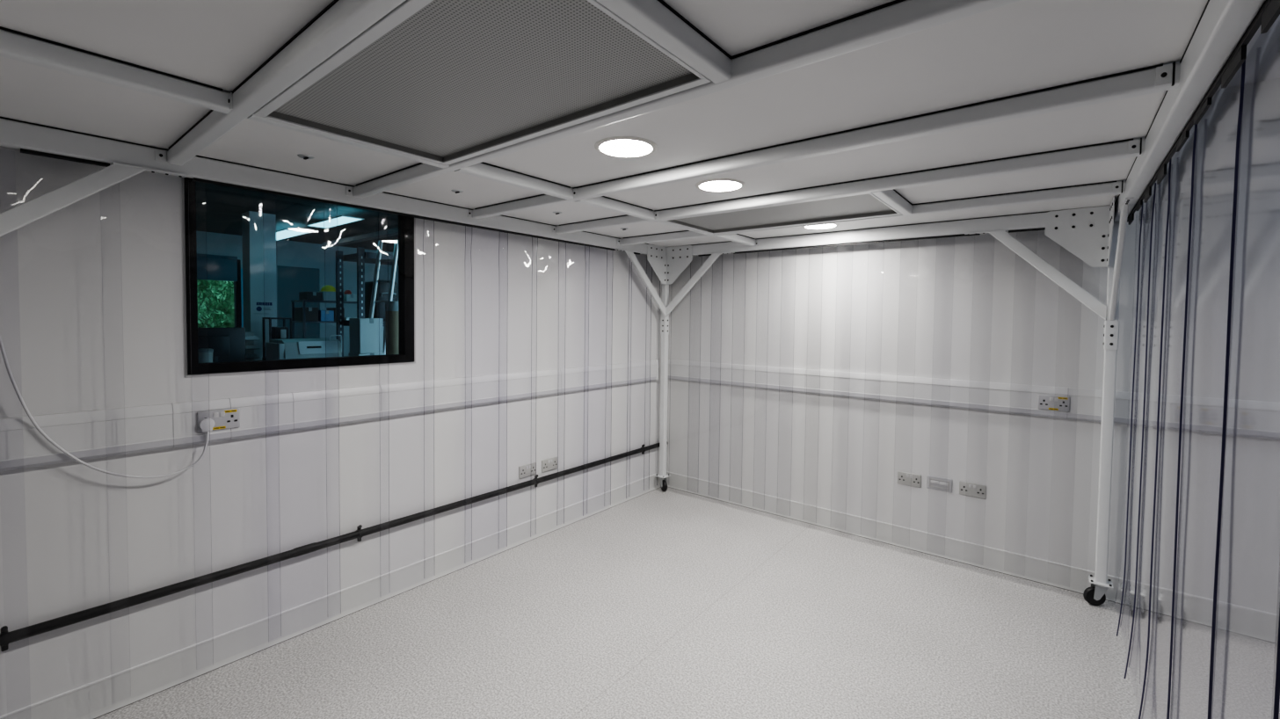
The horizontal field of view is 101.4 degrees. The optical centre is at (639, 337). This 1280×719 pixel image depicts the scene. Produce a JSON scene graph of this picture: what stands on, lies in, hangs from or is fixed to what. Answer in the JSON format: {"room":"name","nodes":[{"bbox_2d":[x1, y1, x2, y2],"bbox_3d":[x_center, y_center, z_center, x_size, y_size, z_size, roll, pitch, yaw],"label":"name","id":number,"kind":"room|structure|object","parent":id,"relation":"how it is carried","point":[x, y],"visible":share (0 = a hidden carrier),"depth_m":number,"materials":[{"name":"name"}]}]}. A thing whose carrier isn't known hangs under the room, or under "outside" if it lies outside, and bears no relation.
{"room":"clean room","nodes":[
{"label":"clean room","id":0,"kind":"room"},
{"bbox_2d":[241,210,276,360],"bbox_3d":[-4.961,-0.171,6.843,0.300,2.850,0.285,2,3,39],"label":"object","id":1,"kind":"structure","parent":0,"point":[258,236],"depth_m":6.72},
{"bbox_2d":[253,300,274,314],"bbox_3d":[-4.837,-0.384,6.742,0.006,0.175,0.230,2,3,39],"label":"notice","id":2,"kind":"object","parent":1,"relation":"attached to","point":[258,308],"visible":0.97,"depth_m":6.74,"materials":[{"name":"paper"}]},
{"bbox_2d":[195,181,398,252],"bbox_3d":[-3.838,-1.607,6.046,7.760,0.100,7.700,2,3,39],"label":"ceiling","id":3,"kind":"structure","parent":0,"point":[221,207],"depth_m":6.82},
{"bbox_2d":[276,228,310,240],"bbox_3d":[-5.442,-1.545,7.935,1.400,0.012,0.320,2,3,39],"label":"led panel","id":4,"kind":"object","parent":3,"relation":"attached to","point":[283,234],"visible":0.51,"depth_m":7.75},
{"bbox_2d":[305,215,364,228],"bbox_3d":[-3.924,-1.475,6.721,1.130,0.012,0.260,2,3,39],"label":"led panel","id":5,"kind":"object","parent":3,"relation":"attached to","point":[341,220],"visible":1,"depth_m":6.69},
{"bbox_2d":[196,231,398,356],"bbox_3d":[-6.845,-0.251,8.488,0.100,2.850,7.700,2,3,39],"label":"wall","id":6,"kind":"structure","parent":0,"point":[214,243],"depth_m":9.63,"materials":[{"name":"paint"}]},
{"bbox_2d":[196,253,237,281],"bbox_3d":[-7.144,-1.104,7.951,0.050,0.405,1.680,2,3,39],"label":"roller blind","id":7,"kind":"object","parent":6,"relation":"attached to","point":[219,267],"visible":0.34,"depth_m":8.40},
{"bbox_2d":[233,259,241,327],"bbox_3d":[-7.185,-0.539,8.017,0.100,1.450,1.750,2,3,39],"label":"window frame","id":8,"kind":"structure","parent":6,"relation":"in","point":[236,284],"depth_m":8.64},
{"bbox_2d":[240,269,243,327],"bbox_3d":[-6.512,-0.383,8.808,0.012,1.500,0.300,2,3,39],"label":"trim","id":9,"kind":"structure","parent":6,"relation":"attached to","point":[241,269],"depth_m":8.69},
{"bbox_2d":[276,262,323,338],"bbox_3d":[-6.076,-0.070,9.338,0.050,2.450,0.760,2,3,39],"label":"door","id":10,"kind":"structure","parent":6,"relation":"in","point":[291,279],"depth_m":9.29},
{"bbox_2d":[0,145,661,716],"bbox_3d":[-1.748,0.068,2.446,0.100,2.750,6.430,2,3,39],"label":"wall","id":11,"kind":"structure","parent":0,"point":[60,273],"depth_m":2.29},
{"bbox_2d":[181,176,415,377],"bbox_3d":[-1.596,-0.416,2.571,0.072,1.146,1.000,2,3,39],"label":"window","id":12,"kind":"structure","parent":11,"relation":"in","point":[406,354],"depth_m":2.48,"materials":[{"name":"black metal"}]},
{"bbox_2d":[0,359,658,471],"bbox_3d":[-1.742,0.356,2.356,0.038,0.185,6.066,2,3,39],"label":"cable trunking","id":13,"kind":"object","parent":11,"relation":"attached to","point":[83,434],"visible":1,"depth_m":2.40,"materials":[{"name":"plastic"}]},
{"bbox_2d":[0,334,214,478],"bbox_3d":[-2.000,0.086,1.974,0.015,0.959,0.625,2,3,39],"label":"power cable","id":14,"kind":"object","parent":13,"relation":"hanging from","point":[205,425],"visible":1,"depth_m":1.93,"materials":[{"name":"plastic"}]},
{"bbox_2d":[196,407,239,432],"bbox_3d":[-1.806,0.355,2.247,0.012,0.086,0.146,2,3,39],"label":"double socket","id":15,"kind":"object","parent":13,"relation":"attached to","point":[227,418],"visible":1,"depth_m":2.25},
{"bbox_2d":[0,472,663,718],"bbox_3d":[-1.719,1.375,2.455,0.015,0.139,6.230,2,3,39],"label":"baseboard","id":16,"kind":"structure","parent":11,"relation":"attached to","point":[93,700],"depth_m":2.49,"materials":[{"name":"plastic"}]},
{"bbox_2d":[0,443,667,651],"bbox_3d":[-1.701,1.026,2.432,0.049,0.101,6.210,2,3,39],"label":"horizontal rail","id":17,"kind":"object","parent":11,"relation":"attached to","point":[20,634],"visible":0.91,"depth_m":2.36,"materials":[{"name":"metal"}]},
{"bbox_2d":[518,462,535,479],"bbox_3d":[-0.773,0.919,3.617,0.012,0.086,0.146,2,3,39],"label":"double socket","id":18,"kind":"object","parent":11,"relation":"attached to","point":[528,469],"visible":0.86,"depth_m":3.61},
{"bbox_2d":[541,457,557,472],"bbox_3d":[-0.649,0.917,3.772,0.012,0.086,0.146,2,3,39],"label":"double socket","id":19,"kind":"object","parent":11,"relation":"attached to","point":[549,464],"visible":0.97,"depth_m":3.76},
{"bbox_2d":[321,227,398,247],"bbox_3d":[-2.726,-1.357,6.455,5.600,0.060,0.120,2,3,39],"label":"cable tray","id":20,"kind":"object","parent":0,"point":[394,231],"visible":0.36,"depth_m":7.35,"materials":[{"name":"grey metal"}]},
{"bbox_2d":[95,487,1279,718],"bbox_3d":[0.514,1.583,0.672,5.940,0.100,6.430,2,3,39],"label":"floor","id":21,"kind":"structure","parent":0,"point":[671,603],"depth_m":2.52,"materials":[{"name":"plastic"}]},
{"bbox_2d":[0,0,1279,605],"bbox_3d":[0.100,0.380,2.182,3.085,2.189,4.205,2,3,39],"label":"frame","id":22,"kind":"object","parent":21,"relation":"on","point":[1216,50],"visible":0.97,"depth_m":1.87,"materials":[{"name":"metal"}]},
{"bbox_2d":[0,204,130,700],"bbox_3d":[-2.068,0.387,1.888,0.017,2.035,0.306,2,3,39],"label":"curtain strip","id":23,"kind":"object","parent":22,"relation":"hanging from","point":[120,205],"visible":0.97,"depth_m":2.01,"materials":[{"name":"clear plastic"}]},
{"bbox_2d":[0,56,230,149],"bbox_3d":[-1.757,-0.723,1.508,0.834,0.016,0.749,2,3,39],"label":"ceiling panel","id":24,"kind":"object","parent":22,"relation":"on","point":[31,93],"visible":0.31,"depth_m":1.64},
{"bbox_2d":[100,214,213,705],"bbox_3d":[-1.899,0.382,2.076,0.018,2.035,0.306,2,3,40],"label":"curtain strip","id":25,"kind":"object","parent":22,"relation":"hanging from","point":[100,214],"visible":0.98,"depth_m":2.18,"materials":[{"name":"clear plastic"}]},
{"bbox_2d":[0,0,333,92],"bbox_3d":[-0.587,-0.677,0.572,2.112,0.016,0.749,2,3,39],"label":"ceiling panel","id":26,"kind":"object","parent":22,"relation":"on","point":[216,43],"visible":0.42,"depth_m":1.18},
{"bbox_2d":[188,208,281,669],"bbox_3d":[-1.750,0.377,2.280,0.019,2.035,0.306,2,3,39],"label":"curtain strip","id":27,"kind":"object","parent":22,"relation":"hanging from","point":[188,208],"visible":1,"depth_m":2.37,"materials":[{"name":"clear plastic"}]},
{"bbox_2d":[262,203,341,642],"bbox_3d":[-1.582,0.372,2.470,0.015,2.035,0.306,2,3,39],"label":"curtain strip","id":28,"kind":"object","parent":22,"relation":"hanging from","point":[263,204],"visible":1,"depth_m":2.56,"materials":[{"name":"clear plastic"}]},
{"bbox_2d":[196,117,419,186],"bbox_3d":[-1.299,-0.732,2.080,0.834,0.026,0.664,2,3,39],"label":"ceiling panel","id":29,"kind":"object","parent":22,"relation":"on","point":[250,142],"visible":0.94,"depth_m":2.10,"materials":[{"name":"metal"}]},
{"bbox_2d":[323,206,389,595],"bbox_3d":[-1.438,0.367,2.678,0.020,2.035,0.306,2,3,39],"label":"curtain strip","id":30,"kind":"object","parent":22,"relation":"hanging from","point":[323,207],"visible":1,"depth_m":2.59,"materials":[{"name":"clear plastic"}]},
{"bbox_2d":[378,220,434,542],"bbox_3d":[-1.268,0.362,2.866,0.017,2.035,0.306,2,3,39],"label":"curtain strip","id":31,"kind":"object","parent":22,"relation":"hanging from","point":[433,221],"visible":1,"depth_m":2.77,"materials":[{"name":"clear plastic"}]},
{"bbox_2d":[422,233,472,559],"bbox_3d":[-1.122,0.357,3.073,0.025,2.035,0.306,2,2,37],"label":"curtain strip","id":32,"kind":"object","parent":22,"relation":"hanging from","point":[423,234],"visible":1,"depth_m":3.18,"materials":[{"name":"clear plastic"}]},
{"bbox_2d":[385,170,543,209],"bbox_3d":[-0.874,-0.745,2.610,0.834,0.026,0.644,2,3,39],"label":"ceiling panel","id":33,"kind":"object","parent":22,"relation":"on","point":[454,188],"visible":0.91,"depth_m":2.67,"materials":[{"name":"metal"}]},
{"bbox_2d":[254,0,711,165],"bbox_3d":[-0.480,-0.842,1.418,1.184,0.392,0.630,2,3,39],"label":"filter","id":34,"kind":"object","parent":22,"relation":"on","point":[446,82],"visible":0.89,"depth_m":1.33,"materials":[{"name":"grey metal"}]},
{"bbox_2d":[465,225,508,546],"bbox_3d":[-0.950,0.353,3.258,0.018,2.035,0.306,2,3,39],"label":"curtain strip","id":35,"kind":"object","parent":22,"relation":"hanging from","point":[465,226],"visible":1,"depth_m":3.39,"materials":[{"name":"clear plastic"}]},
{"bbox_2d":[498,238,538,509],"bbox_3d":[-0.804,0.347,3.465,0.020,2.035,0.306,2,3,39],"label":"curtain strip","id":36,"kind":"object","parent":22,"relation":"hanging from","point":[537,238],"visible":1,"depth_m":3.56,"materials":[{"name":"clear plastic"}]},
{"bbox_2d":[530,236,566,537],"bbox_3d":[-0.636,0.343,3.654,0.014,2.035,0.306,2,2,38],"label":"curtain strip","id":37,"kind":"object","parent":22,"relation":"hanging from","point":[532,236],"visible":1,"depth_m":3.75,"materials":[{"name":"clear plastic"}]},
{"bbox_2d":[501,187,625,225],"bbox_3d":[-0.458,-0.758,3.130,0.834,0.026,0.636,2,3,39],"label":"ceiling panel","id":38,"kind":"object","parent":22,"relation":"on","point":[572,212],"visible":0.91,"depth_m":3.23,"materials":[{"name":"metal"}]},
{"bbox_2d":[556,241,589,525],"bbox_3d":[-0.488,0.338,3.859,0.017,2.035,0.306,2,3,39],"label":"curtain strip","id":39,"kind":"object","parent":22,"relation":"hanging from","point":[558,242],"visible":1,"depth_m":3.76,"materials":[{"name":"clear plastic"}]},
{"bbox_2d":[582,247,613,516],"bbox_3d":[-0.320,0.333,4.049,0.014,2.035,0.306,2,3,39],"label":"curtain strip","id":40,"kind":"object","parent":22,"relation":"hanging from","point":[585,248],"visible":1,"depth_m":4.15,"materials":[{"name":"clear plastic"}]},
{"bbox_2d":[604,249,632,467],"bbox_3d":[-0.173,0.328,4.254,0.015,2.035,0.306,2,3,39],"label":"curtain strip","id":41,"kind":"object","parent":22,"relation":"hanging from","point":[607,250],"visible":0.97,"depth_m":4.15,"materials":[{"name":"clear plastic"}]},
{"bbox_2d":[585,221,686,238],"bbox_3d":[-0.039,-0.771,3.653,0.834,0.026,0.652,2,3,39],"label":"ceiling panel","id":42,"kind":"object","parent":22,"relation":"on","point":[650,228],"visible":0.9,"depth_m":3.78,"materials":[{"name":"metal"}]},
{"bbox_2d":[625,267,652,498],"bbox_3d":[-0.005,0.323,4.443,0.013,2.035,0.306,2,3,38],"label":"curtain strip","id":43,"kind":"object","parent":22,"relation":"hanging from","point":[651,267],"visible":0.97,"depth_m":4.54,"materials":[{"name":"clear plastic"}]},
{"bbox_2d":[643,260,660,490],"bbox_3d":[0.109,0.319,4.604,0.019,2.035,0.193,2,3,40],"label":"curtain strip","id":44,"kind":"object","parent":22,"relation":"hanging from","point":[646,260],"visible":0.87,"depth_m":4.56,"materials":[{"name":"clear plastic"}]},
{"bbox_2d":[669,256,702,472],"bbox_3d":[0.393,0.323,4.595,0.310,2.035,0.012,2,3,39],"label":"curtain strip","id":45,"kind":"object","parent":22,"relation":"hanging from","point":[701,257],"visible":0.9,"depth_m":4.53,"materials":[{"name":"clear plastic"}]},
{"bbox_2d":[647,236,729,247],"bbox_3d":[0.370,-0.789,4.163,0.834,0.016,0.604,2,3,39],"label":"ceiling panel","id":46,"kind":"object","parent":22,"relation":"on","point":[709,239],"visible":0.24,"depth_m":4.32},
{"bbox_2d":[687,262,722,484],"bbox_3d":[0.547,0.330,4.456,0.310,2.035,0.013,2,3,39],"label":"curtain strip","id":47,"kind":"object","parent":22,"relation":"hanging from","point":[690,263],"visible":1,"depth_m":4.39,"materials":[{"name":"clear plastic"}]},
{"bbox_2d":[708,255,746,493],"bbox_3d":[0.717,0.336,4.336,0.310,2.035,0.012,2,3,39],"label":"curtain strip","id":48,"kind":"object","parent":22,"relation":"hanging from","point":[745,256],"visible":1,"depth_m":4.27,"materials":[{"name":"clear plastic"}]},
{"bbox_2d":[729,251,770,509],"bbox_3d":[0.872,0.342,4.198,0.310,2.035,0.014,2,3,39],"label":"curtain strip","id":49,"kind":"object","parent":22,"relation":"hanging from","point":[769,251],"visible":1,"depth_m":4.14,"materials":[{"name":"clear plastic"}]},
{"bbox_2d":[752,248,796,516],"bbox_3d":[1.040,0.348,4.077,0.310,2.035,0.013,2,3,39],"label":"curtain strip","id":50,"kind":"object","parent":22,"relation":"hanging from","point":[796,249],"visible":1,"depth_m":4.14,"materials":[{"name":"clear plastic"}]},
{"bbox_2d":[662,0,894,56],"bbox_3d":[0.354,-0.672,0.757,0.874,0.016,0.664,2,3,39],"label":"ceiling panel","id":51,"kind":"object","parent":22,"relation":"on","point":[737,26],"visible":0.89,"depth_m":1.10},
{"bbox_2d":[662,192,901,233],"bbox_3d":[0.780,-0.881,2.991,1.184,0.392,0.618,2,3,39],"label":"ceiling panel","id":52,"kind":"object","parent":22,"relation":"on","point":[868,205],"visible":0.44,"depth_m":3.01,"materials":[{"name":"grey metal"}]},
{"bbox_2d":[777,256,822,523],"bbox_3d":[1.195,0.355,3.939,0.310,2.035,0.013,2,3,39],"label":"curtain strip","id":53,"kind":"object","parent":22,"relation":"hanging from","point":[822,257],"visible":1,"depth_m":4.00,"materials":[{"name":"clear plastic"}]},
{"bbox_2d":[803,256,852,510],"bbox_3d":[1.365,0.361,3.818,0.310,2.035,0.012,2,2,38],"label":"curtain strip","id":54,"kind":"object","parent":22,"relation":"hanging from","point":[809,257],"visible":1,"depth_m":3.88,"materials":[{"name":"clear plastic"}]},
{"bbox_2d":[483,0,1207,188],"bbox_3d":[0.296,-0.704,1.674,2.112,0.016,0.644,2,3,39],"label":"ceiling panel","id":55,"kind":"object","parent":22,"relation":"on","point":[1023,46],"visible":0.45,"depth_m":1.39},
{"bbox_2d":[594,136,657,158],"bbox_3d":[-0.053,-0.707,1.957,0.236,0.009,0.236,2,3,39],"label":"recessed light","id":56,"kind":"object","parent":55,"relation":"attached to","point":[621,147],"visible":1,"depth_m":1.94,"materials":[{"name":"plastic"}]},
{"bbox_2d":[599,139,652,156],"bbox_3d":[-0.053,-0.706,1.957,0.197,0.002,0.197,2,3,39],"label":"diffuser","id":57,"kind":"object","parent":56,"relation":"attached to","point":[610,148],"depth_m":1.95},
{"bbox_2d":[830,244,884,532],"bbox_3d":[1.519,0.368,3.679,0.310,2.035,0.012,2,3,39],"label":"curtain strip","id":58,"kind":"object","parent":22,"relation":"hanging from","point":[883,244],"visible":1,"depth_m":3.74,"materials":[{"name":"clear plastic"}]},
{"bbox_2d":[860,241,918,543],"bbox_3d":[1.689,0.374,3.559,0.310,2.035,0.018,2,3,39],"label":"curtain strip","id":59,"kind":"object","parent":22,"relation":"hanging from","point":[918,242],"visible":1,"depth_m":3.62,"materials":[{"name":"clear plastic"}]},
{"bbox_2d":[604,61,1179,210],"bbox_3d":[0.712,-0.717,2.194,2.112,0.016,0.636,2,3,39],"label":"ceiling panel","id":60,"kind":"object","parent":22,"relation":"on","point":[1130,118],"visible":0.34,"depth_m":1.96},
{"bbox_2d":[695,178,745,192],"bbox_3d":[0.381,-0.720,2.491,0.236,0.009,0.236,2,3,39],"label":"recessed light","id":61,"kind":"object","parent":60,"relation":"attached to","point":[716,185],"visible":1,"depth_m":2.47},
{"bbox_2d":[699,181,741,190],"bbox_3d":[0.381,-0.719,2.491,0.197,0.002,0.197,2,3,39],"label":"diffuser","id":62,"kind":"object","parent":61,"relation":"attached to","point":[704,185],"depth_m":2.49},
{"bbox_2d":[892,251,954,554],"bbox_3d":[1.843,0.381,3.421,0.310,2.035,0.012,2,3,39],"label":"curtain strip","id":63,"kind":"object","parent":22,"relation":"hanging from","point":[954,251],"visible":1,"depth_m":3.50,"materials":[{"name":"clear plastic"}]},
{"bbox_2d":[739,180,1125,239],"bbox_3d":[1.540,-0.743,3.227,2.112,0.016,0.604,2,3,39],"label":"ceiling panel","id":64,"kind":"object","parent":22,"relation":"on","point":[1101,200],"visible":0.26,"depth_m":3.13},
{"bbox_2d":[802,223,838,229],"bbox_3d":[1.207,-0.745,3.509,0.236,0.009,0.236,2,3,39],"label":"recessed light","id":65,"kind":"object","parent":64,"relation":"attached to","point":[827,226],"visible":0.61,"depth_m":3.54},
{"bbox_2d":[805,224,836,228],"bbox_3d":[1.207,-0.744,3.509,0.197,0.002,0.197,2,3,39],"label":"diffuser","id":66,"kind":"object","parent":65,"relation":"attached to","point":[828,226],"depth_m":3.52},
{"bbox_2d":[926,237,995,563],"bbox_3d":[2.013,0.387,3.300,0.310,2.035,0.013,2,3,39],"label":"curtain strip","id":67,"kind":"object","parent":22,"relation":"hanging from","point":[994,237],"visible":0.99,"depth_m":3.37,"materials":[{"name":"clear plastic"}]},
{"bbox_2d":[894,137,1145,203],"bbox_3d":[1.614,-0.711,2.330,0.874,0.016,0.652,2,3,39],"label":"ceiling panel","id":68,"kind":"object","parent":22,"relation":"on","point":[1116,170],"visible":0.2,"depth_m":2.37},
{"bbox_2d":[1114,201,1143,636],"bbox_3d":[2.431,0.398,2.611,0.028,2.061,0.394,2,3,41],"label":"curtain strip","id":69,"kind":"object","parent":22,"relation":"hanging from","point":[1119,595],"visible":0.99,"depth_m":2.51,"materials":[{"name":"clear plastic"}]},
{"bbox_2d":[1120,182,1156,678],"bbox_3d":[2.211,0.398,2.335,0.030,2.049,0.509,2,3,41],"label":"curtain strip","id":70,"kind":"object","parent":22,"relation":"hanging from","point":[1128,614],"visible":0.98,"depth_m":2.23,"materials":[{"name":"clear plastic"}]},
{"bbox_2d":[1127,158,1171,718],"bbox_3d":[1.956,0.400,2.019,0.027,2.037,0.503,2,3,41],"label":"curtain strip","id":71,"kind":"object","parent":22,"relation":"hanging from","point":[1138,658],"visible":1,"depth_m":1.93,"materials":[{"name":"clear plastic"}]},
{"bbox_2d":[1141,123,1197,718],"bbox_3d":[1.697,0.420,1.695,0.026,2.061,0.536,2,3,41],"label":"curtain strip","id":72,"kind":"object","parent":22,"relation":"hanging from","point":[1156,705],"visible":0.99,"depth_m":1.61,"materials":[{"name":"clear plastic"}]},
{"bbox_2d":[1170,59,1245,718],"bbox_3d":[1.418,0.423,1.336,0.014,2.049,0.586,2,3,40],"label":"curtain strip","id":73,"kind":"object","parent":22,"relation":"hanging from","point":[1212,133],"visible":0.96,"depth_m":1.32,"materials":[{"name":"clear plastic"}]},
{"bbox_2d":[1211,32,1279,718],"bbox_3d":[1.141,0.426,0.992,0.015,2.037,0.500,2,3,40],"label":"curtain strip","id":74,"kind":"object","parent":22,"relation":"hanging from","point":[1223,665],"visible":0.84,"depth_m":1.07,"materials":[{"name":"clear plastic"}]},
{"bbox_2d":[1271,552,1279,718],"bbox_3d":[0.897,0.445,0.687,0.014,2.061,0.481,2,3,41],"label":"curtain strip","id":75,"kind":"object","parent":22,"relation":"hanging from","point":[1278,588],"visible":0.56,"depth_m":0.86,"materials":[{"name":"clear plastic"}]},
{"bbox_2d":[666,78,1279,614],"bbox_3d":[2.548,0.099,3.062,5.840,2.750,0.100,2,3,39],"label":"wall","id":76,"kind":"structure","parent":0,"point":[1050,346],"depth_m":3.37,"materials":[{"name":"paint"}]},
{"bbox_2d":[897,471,921,487],"bbox_3d":[1.839,0.971,3.579,0.146,0.086,0.012,2,3,39],"label":"double socket","id":77,"kind":"object","parent":76,"relation":"attached to","point":[905,478],"visible":1,"depth_m":3.58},
{"bbox_2d":[926,475,952,492],"bbox_3d":[1.979,0.970,3.465,0.146,0.086,0.016,2,3,39],"label":"outlet plate","id":78,"kind":"object","parent":76,"relation":"attached to","point":[945,484],"visible":1,"depth_m":3.46,"materials":[{"name":"white plastic"}]},
{"bbox_2d":[666,471,1276,643],"bbox_3d":[2.456,1.403,3.091,5.740,0.139,0.019,2,3,39],"label":"baseboard","id":79,"kind":"structure","parent":76,"relation":"attached to","point":[1250,622],"depth_m":3.45,"materials":[{"name":"plastic"}]},
{"bbox_2d":[959,480,986,499],"bbox_3d":[2.125,0.976,3.350,0.146,0.086,0.012,2,3,39],"label":"double socket","id":80,"kind":"object","parent":76,"relation":"attached to","point":[967,489],"visible":0.95,"depth_m":3.35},
{"bbox_2d":[668,359,1279,440],"bbox_3d":[2.476,0.383,3.038,5.685,0.180,0.036,2,3,39],"label":"cable trunking","id":81,"kind":"object","parent":76,"relation":"attached to","point":[1259,419],"visible":0.81,"depth_m":3.39,"materials":[{"name":"plastic"}]},
{"bbox_2d":[1037,394,1069,412],"bbox_3d":[2.417,0.385,3.061,0.146,0.086,0.012,2,3,39],"label":"double socket","id":82,"kind":"object","parent":81,"relation":"attached to","point":[1050,403],"visible":1,"depth_m":3.06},
{"bbox_2d":[1218,14,1279,88],"bbox_3d":[0.548,-1.266,0.574,5.940,0.100,6.430,2,3,39],"label":"ceiling","id":83,"kind":"structure","parent":0,"point":[1271,61],"depth_m":2.32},
{"bbox_3d":[-3.873,1.342,6.147,7.760,0.100,7.700,2,3,39],"label":"floor","id":84,"kind":"structure","parent":0,"visible":0},
{"bbox_2d":[290,299,356,338],"bbox_3d":[-4.414,0.257,7.668,0.450,1.950,1.060,2,3,39],"label":"shelving unit","id":85,"kind":"object","parent":84,"relation":"on","point":[303,301],"visible":0.17,"depth_m":7.28,"materials":[{"name":"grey metal"}]},
{"bbox_2d":[294,307,318,321],"bbox_3d":[-4.653,-0.320,7.308,0.291,0.190,0.200,2,3,39],"label":"carton","id":86,"kind":"object","parent":85,"relation":"on","point":[311,314],"visible":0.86,"depth_m":7.23,"materials":[{"name":"brown cardboard"}]},
{"bbox_2d":[298,291,321,300],"bbox_3d":[-4.616,-0.573,7.342,0.291,0.116,0.190,2,3,39],"label":"carton","id":87,"kind":"object","parent":85,"relation":"on","point":[302,295],"visible":0.86,"depth_m":7.25,"materials":[{"name":"brown cardboard"}]},
{"bbox_2d":[318,310,334,321],"bbox_3d":[-4.519,-0.306,7.476,0.291,0.156,0.170,2,3,39],"label":"carton","id":88,"kind":"object","parent":85,"relation":"on","point":[323,316],"visible":0.77,"depth_m":7.37,"materials":[{"name":"blue cardboard"}]},
{"bbox_2d":[319,291,335,300],"bbox_3d":[-4.467,-0.585,7.527,0.291,0.130,0.255,2,3,39],"label":"carton","id":89,"kind":"object","parent":85,"relation":"on","point":[325,295],"visible":0.55,"depth_m":7.39,"materials":[{"name":"white cardboard"}]},
{"bbox_2d":[319,284,335,291],"bbox_3d":[-4.467,-0.699,7.514,0.236,0.096,0.236,2,3,39],"label":"hard hat","id":90,"kind":"object","parent":89,"relation":"on","point":[325,288],"visible":0.77,"depth_m":7.44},
{"bbox_2d":[343,290,356,301],"bbox_3d":[-4.309,-0.610,7.723,0.291,0.170,0.150,2,3,39],"label":"carton","id":91,"kind":"object","parent":85,"relation":"on","point":[346,297],"depth_m":7.64,"materials":[{"name":"white cardboard"}]},
{"bbox_2d":[335,247,398,356],"bbox_3d":[-3.100,0.091,7.003,0.660,2.360,1.522,2,3,39],"label":"storage rack","id":92,"kind":"object","parent":84,"relation":"on","point":[360,257],"visible":0.27,"depth_m":6.55,"materials":[{"name":"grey metal"}]},
{"bbox_2d":[343,320,385,327],"bbox_3d":[-3.089,-0.184,6.987,0.640,0.070,1.370,2,3,39],"label":"shelf","id":93,"kind":"object","parent":92,"relation":"attached to","point":[345,322],"depth_m":6.59,"materials":[{"name":"grey metal"}]},
{"bbox_2d":[342,251,398,265],"bbox_3d":[-3.080,-1.003,6.959,0.640,0.070,1.370,2,3,39],"label":"shelf","id":94,"kind":"object","parent":92,"relation":"attached to","point":[370,258],"depth_m":6.45,"materials":[{"name":"grey metal"}]},
{"bbox_2d":[364,281,397,320],"bbox_3d":[-3.283,-0.456,6.642,0.452,0.488,0.280,2,3,39],"label":"equipment case","id":95,"kind":"object","parent":92,"relation":"on","point":[381,293],"visible":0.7,"depth_m":6.51,"materials":[{"name":"black plastic"}]},
{"bbox_2d":[368,240,398,354],"bbox_3d":[-3.016,0.082,5.987,0.284,2.450,0.672,1,2,3],"label":"ladder","id":96,"kind":"object","parent":84,"relation":"on","point":[379,260],"visible":0.3,"depth_m":6.12,"materials":[{"name":"metal"}]},
{"bbox_2d":[385,300,398,354],"bbox_3d":[-2.378,0.498,5.059,0.146,1.694,0.146,2,3,39],"label":"cardboard tube","id":97,"kind":"object","parent":84,"relation":"on","point":[391,341],"visible":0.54,"depth_m":4.98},
{"bbox_3d":[-4.417,0.844,5.891,1.300,0.900,1.840,2,3,39],"label":"lab bench","id":98,"kind":"object","parent":84,"relation":"on","visible":0},
{"bbox_2d":[198,348,213,363],"bbox_3d":[-4.362,0.266,5.259,0.133,0.300,0.133,2,3,39],"label":"tub","id":99,"kind":"object","parent":98,"relation":"on","point":[206,354],"visible":0.55,"depth_m":5.21,"materials":[{"name":"grey plastic"}]},
{"bbox_2d":[197,327,245,362],"bbox_3d":[-4.527,0.151,5.543,0.220,0.505,0.585,2,3,39],"label":"computer monitor","id":100,"kind":"object","parent":98,"relation":"on","point":[228,345],"visible":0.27,"depth_m":5.61,"materials":[{"name":"black plastic"}]},
{"bbox_2d":[245,331,260,361],"bbox_3d":[-4.659,0.160,6.184,0.285,0.440,0.240,2,3,39],"label":"paper tray","id":101,"kind":"object","parent":98,"relation":"on","point":[250,347],"visible":0.36,"depth_m":6.17,"materials":[{"name":"grey plastic"}]},
{"bbox_2d":[261,317,292,360],"bbox_3d":[-4.504,0.063,6.512,0.280,0.615,0.250,2,3,39],"label":"machine","id":102,"kind":"object","parent":98,"relation":"on","point":[281,332],"visible":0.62,"depth_m":6.46,"materials":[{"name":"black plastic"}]},
{"bbox_2d":[265,334,341,360],"bbox_3d":[-4.004,0.178,6.267,0.535,0.414,0.678,2,3,39],"label":"printer","id":103,"kind":"object","parent":98,"relation":"on","point":[286,348],"visible":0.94,"depth_m":6.08,"materials":[{"name":"grey plastic"}]},
{"bbox_2d":[265,341,284,360],"bbox_3d":[-4.193,0.229,6.021,0.450,0.325,0.055,2,3,39],"label":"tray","id":104,"kind":"object","parent":103,"relation":"on","point":[273,350],"depth_m":5.95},
{"bbox_3d":[-2.791,0.944,5.431,0.360,0.770,0.450,2,3,39],"label":"table","id":105,"kind":"object","parent":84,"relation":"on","visible":0},
{"bbox_2d":[348,352,385,356],"bbox_3d":[-2.805,0.359,5.383,0.241,0.400,0.260,2,3,39],"label":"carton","id":106,"kind":"object","parent":105,"relation":"on","point":[349,353],"visible":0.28,"depth_m":5.29,"materials":[{"name":"grey cardboard"}]},
{"bbox_2d":[349,318,383,353],"bbox_3d":[-2.804,-0.018,5.366,0.241,0.354,0.230,2,3,39],"label":"carton","id":107,"kind":"object","parent":106,"relation":"on","point":[363,332],"visible":1,"depth_m":5.28,"materials":[{"name":"white cardboard"}]},
{"label":"outside","id":108,"kind":"structure","parent":0,"visible":0},
{"bbox_3d":[-10.750,1.135,11.202,9.300,0.100,20.000,2,3,39],"label":"ground","id":109,"kind":"structure","parent":108,"visible":0},
{"bbox_2d":[196,279,234,327],"bbox_3d":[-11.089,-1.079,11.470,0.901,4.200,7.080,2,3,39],"label":"clipped hedge","id":110,"kind":"object","parent":109,"relation":"on","point":[221,287],"visible":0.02,"depth_m":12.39,"materials":[{"name":"green plant"}]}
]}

